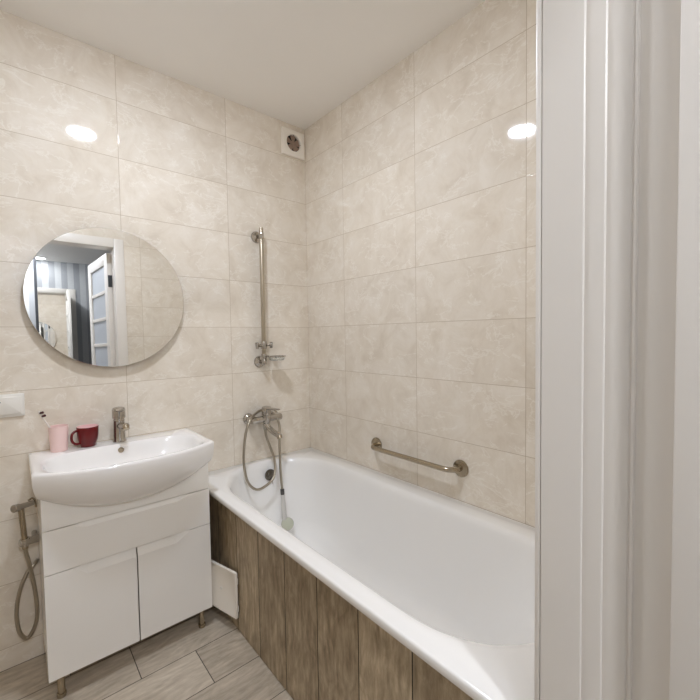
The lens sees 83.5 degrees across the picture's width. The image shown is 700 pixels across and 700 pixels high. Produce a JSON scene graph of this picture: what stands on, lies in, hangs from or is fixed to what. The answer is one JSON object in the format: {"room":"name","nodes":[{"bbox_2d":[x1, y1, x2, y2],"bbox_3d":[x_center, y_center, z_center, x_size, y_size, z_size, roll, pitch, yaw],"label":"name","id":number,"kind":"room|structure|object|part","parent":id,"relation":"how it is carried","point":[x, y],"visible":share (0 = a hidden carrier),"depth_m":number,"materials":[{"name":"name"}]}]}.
{"room":"bathroom","nodes":[
{"label":"bathroom","id":0,"kind":"room"},
{"bbox_2d":[0,605,292,699],"bbox_3d":[0.174,1.313,0.480,3.400,0.100,3.770,-3,3,-41],"label":"floor","id":1,"kind":"structure","parent":0,"point":[183,660],"depth_m":1.50,"materials":[{"name":"grey tile"}]},
{"bbox_2d":[37,463,211,698],"bbox_3d":[-0.934,0.865,1.658,0.576,0.738,0.314,-3,3,-41],"label":"vanity cabinet","id":2,"kind":"object","parent":1,"relation":"on","point":[114,577],"visible":0.93,"depth_m":1.50,"materials":[{"name":"wood"}]},
{"bbox_3d":[-1.039,1.200,1.412,0.030,0.090,0.030,-3,3,-41],"label":"leg","id":3,"kind":"part","parent":2,"relation":"part of","materials":[{"name":"metal"}]},
{"bbox_3d":[-0.946,0.965,1.454,0.285,0.374,0.018,-3,3,-41],"label":"door","id":4,"kind":"part","parent":2,"relation":"part of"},
{"bbox_2d":[28,428,213,505],"bbox_3d":[-0.906,0.492,1.603,0.617,0.180,0.425,-3,3,-41],"label":"washbasin","id":5,"kind":"object","parent":2,"relation":"in","point":[104,473],"visible":0.98,"depth_m":1.50,"materials":[{"name":"white ceramic"}]},
{"bbox_2d":[48,424,68,452],"bbox_3d":[-1.174,0.356,1.582,0.067,0.101,0.067,-3,3,-41],"label":"tumbler","id":6,"kind":"object","parent":5,"relation":"on","point":[58,434],"visible":0.98,"depth_m":1.56,"materials":[{"name":"pink plastic"}]},
{"bbox_2d":[38,411,50,427],"bbox_3d":[-1.181,0.318,1.553,0.019,0.163,0.079,1,3,41],"label":"toothbrush","id":7,"kind":"object","parent":6,"relation":"in","point":[42,416],"visible":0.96,"depth_m":1.53,"materials":[{"name":"white plastic"}]},
{"bbox_2d":[70,424,98,446],"bbox_3d":[-1.107,0.360,1.642,0.095,0.084,0.080,-2,2,-24],"label":"coffee mug","id":8,"kind":"object","parent":5,"relation":"on","point":[87,435],"visible":1,"depth_m":1.62,"materials":[{"name":"red ceramic"}]},
{"bbox_3d":[-1.124,0.360,1.605,0.010,0.064,0.038,0,3,31],"label":"handle","id":9,"kind":"part","parent":8,"relation":"part of","materials":[{"name":"red ceramic"}]},
{"bbox_2d":[112,406,129,442],"bbox_3d":[-0.984,0.325,1.686,0.054,0.151,0.132,-3,3,-41],"label":"faucet","id":10,"kind":"object","parent":5,"relation":"on","point":[118,413],"visible":1,"depth_m":1.69,"materials":[{"name":"silver metal"}]},
{"bbox_3d":[-0.993,0.275,1.693,0.051,0.052,0.104,-3,3,-41],"label":"lever","id":11,"kind":"part","parent":10,"relation":"part of","materials":[{"name":"silver metal"}]},
{"bbox_3d":[-0.976,0.326,1.683,0.098,0.040,0.029,1,3,44],"label":"spout","id":12,"kind":"part","parent":10,"relation":"part of","materials":[{"name":"silver metal"}]},
{"bbox_3d":[-0.842,0.556,1.534,0.576,0.114,0.018,-3,3,-41],"label":"panel","id":13,"kind":"part","parent":2,"relation":"part of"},
{"bbox_3d":[-0.840,0.693,1.539,0.576,0.153,0.018,-3,3,-41],"label":"drawer","id":14,"kind":"part","parent":2,"relation":"part of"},
{"bbox_3d":[-0.726,0.955,1.644,0.286,0.374,0.018,-3,3,-41],"label":"door","id":15,"kind":"part","parent":2,"relation":"part of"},
{"bbox_3d":[-0.658,1.182,1.741,0.030,0.090,0.030,-3,3,-41],"label":"leg","id":16,"kind":"part","parent":2,"relation":"part of","materials":[{"name":"metal"}]},
{"bbox_2d":[209,494,473,699],"bbox_3d":[-0.202,0.954,1.379,0.012,0.555,1.698,-3,3,-41],"label":"tub apron","id":17,"kind":"object","parent":1,"relation":"on","point":[316,643],"visible":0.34,"depth_m":1.29,"materials":[{"name":"brown wood"}]},
{"bbox_2d":[211,560,238,618],"bbox_3d":[-0.568,1.056,1.743,0.205,0.204,0.015,1,3,35],"label":"hatch","id":18,"kind":"object","parent":17,"relation":"attached to","point":[224,579],"visible":0.85,"depth_m":1.72,"materials":[{"name":"beige plastic"}]},
{"bbox_2d":[208,447,534,699],"bbox_3d":[0.035,0.845,1.582,0.731,0.420,1.700,-3,3,-41],"label":"bathtub","id":19,"kind":"object","parent":1,"relation":"on","point":[452,580],"visible":0.62,"depth_m":1.53,"materials":[{"name":"white ceramic"}]},
{"bbox_2d":[242,409,293,530],"bbox_3d":[-0.463,0.652,2.109,0.244,0.638,0.210,-3,3,-41],"label":"shower","id":20,"kind":"object","parent":19,"relation":"in","point":[287,523],"visible":0.94,"depth_m":2.12,"materials":[{"name":"metal"}]},
{"bbox_3d":[-0.360,0.851,2.127,0.027,0.138,0.036,-3,3,-41],"label":"handle","id":21,"kind":"part","parent":20,"relation":"part of","materials":[{"name":"grey plastic"}]},
{"bbox_2d":[0,10,310,671],"bbox_3d":[-1.069,-0.035,1.797,2.260,2.531,0.100,-3,3,-41],"label":"wall","id":22,"kind":"structure","parent":0,"point":[91,136],"depth_m":1.82,"materials":[{"name":"beige tile"}]},
{"bbox_2d":[0,393,24,417],"bbox_3d":[-1.340,0.216,1.494,0.157,0.088,0.013,-3,3,-41],"label":"light switch","id":23,"kind":"object","parent":22,"relation":"attached to","point":[11,405],"visible":1,"depth_m":1.52,"materials":[{"name":"white plastic"}]},
{"bbox_2d":[10,497,39,639],"bbox_3d":[-1.246,0.849,1.514,0.089,0.564,0.135,-3,3,-41],"label":"bidet sprayer","id":24,"kind":"object","parent":22,"relation":"attached to","point":[25,541],"visible":0.99,"depth_m":1.51,"materials":[{"name":"silver metal"}]},
{"bbox_3d":[-1.243,0.678,1.492,0.019,0.165,0.035,-1,2,-11],"label":"handle","id":25,"kind":"part","parent":24,"relation":"part of","materials":[{"name":"metal"}]},
{"bbox_2d":[23,228,183,366],"bbox_3d":[-1.046,-0.228,1.725,0.601,0.601,0.031,-3,3,-41],"label":"round mirror","id":26,"kind":"object","parent":22,"relation":"attached to","point":[107,297],"visible":1,"depth_m":1.69,"materials":[{"name":"silver mirror"}]},
{"bbox_2d":[243,406,281,438],"bbox_3d":[-0.448,0.397,2.161,0.218,0.171,0.178,-3,3,-41],"label":"mixer","id":27,"kind":"object","parent":22,"relation":"attached to","point":[267,416],"visible":0.88,"depth_m":2.15,"materials":[{"name":"silver metal"}]},
{"bbox_3d":[-0.435,0.337,2.144,0.053,0.051,0.139,-3,3,-41],"label":"lever","id":28,"kind":"part","parent":27,"relation":"part of","materials":[{"name":"silver metal"}]},
{"bbox_3d":[-0.424,0.438,2.152,0.121,0.085,0.032,1,3,35],"label":"spout","id":29,"kind":"part","parent":27,"relation":"part of","materials":[{"name":"silver metal"}]},
{"bbox_2d":[251,227,285,366],"bbox_3d":[-0.452,-0.287,2.177,0.177,0.770,0.102,-1,2,-10],"label":"shower rail","id":30,"kind":"object","parent":22,"relation":"attached to","point":[257,237],"visible":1,"depth_m":2.16,"materials":[{"name":"metal"}]},
{"bbox_3d":[-0.420,0.033,2.183,0.133,0.028,0.081,-2,3,-31],"label":"soap dish","id":31,"kind":"part","parent":30,"relation":"part of","materials":[{"name":"silver metal"}]},
{"bbox_2d":[269,357,284,360],"bbox_3d":[-0.408,0.046,2.191,0.095,0.023,0.069,-3,3,-41],"label":"soap tray","id":32,"kind":"object","parent":30,"relation":"on","point":[270,358],"depth_m":2.16,"materials":[{"name":"clear glass"}]},
{"bbox_2d":[281,126,304,160],"bbox_3d":[-0.337,-1.220,2.321,0.153,0.153,0.018,-3,3,-41],"label":"exhaust fan","id":33,"kind":"object","parent":22,"relation":"attached to","point":[292,142],"visible":1,"depth_m":2.31,"materials":[{"name":"beige plastic"}]},
{"bbox_2d":[0,0,485,129],"bbox_3d":[0.134,-1.315,0.378,3.400,0.100,3.770,-3,3,-41],"label":"ceiling","id":34,"kind":"structure","parent":0,"point":[293,62],"depth_m":1.64,"materials":[{"name":"white paint"}]},
{"bbox_2d":[304,0,536,526],"bbox_3d":[0.348,-0.057,1.808,0.100,2.531,1.735,-3,3,-41],"label":"wall","id":35,"kind":"structure","parent":0,"point":[421,183],"depth_m":1.68,"materials":[{"name":"beige tile"}]},
{"bbox_2d":[371,437,468,476],"bbox_3d":[0.273,0.488,1.795,0.069,0.072,0.567,-3,3,-41],"label":"grab bar","id":36,"kind":"object","parent":35,"relation":"attached to","point":[460,467],"visible":1,"depth_m":1.69,"materials":[{"name":"metal"}]},
{"bbox_3d":[0.116,0.000,0.426,2.060,2.531,0.075,-3,3,-41],"label":"wall","id":37,"kind":"structure","parent":0,"visible":0},
{"bbox_2d":[534,0,542,699],"bbox_3d":[0.035,0.202,0.417,0.880,2.130,0.009,-3,3,-41],"label":"trim","id":38,"kind":"structure","parent":37,"relation":"attached to","point":[539,40],"depth_m":0.65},
{"bbox_2d":[540,0,680,699],"bbox_3d":[0.099,0.229,0.350,0.787,2.080,0.175,-3,3,-41],"label":"trim","id":39,"kind":"structure","parent":37,"relation":"attached to","point":[611,80],"depth_m":0.58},
{"bbox_2d":[669,0,699,699],"bbox_3d":[0.638,0.238,0.243,0.158,2.037,0.712,-3,3,-37],"label":"door","id":40,"kind":"structure","parent":37,"relation":"in","point":[685,577],"depth_m":0.49,"materials":[{"name":"white wood"}]}
]}

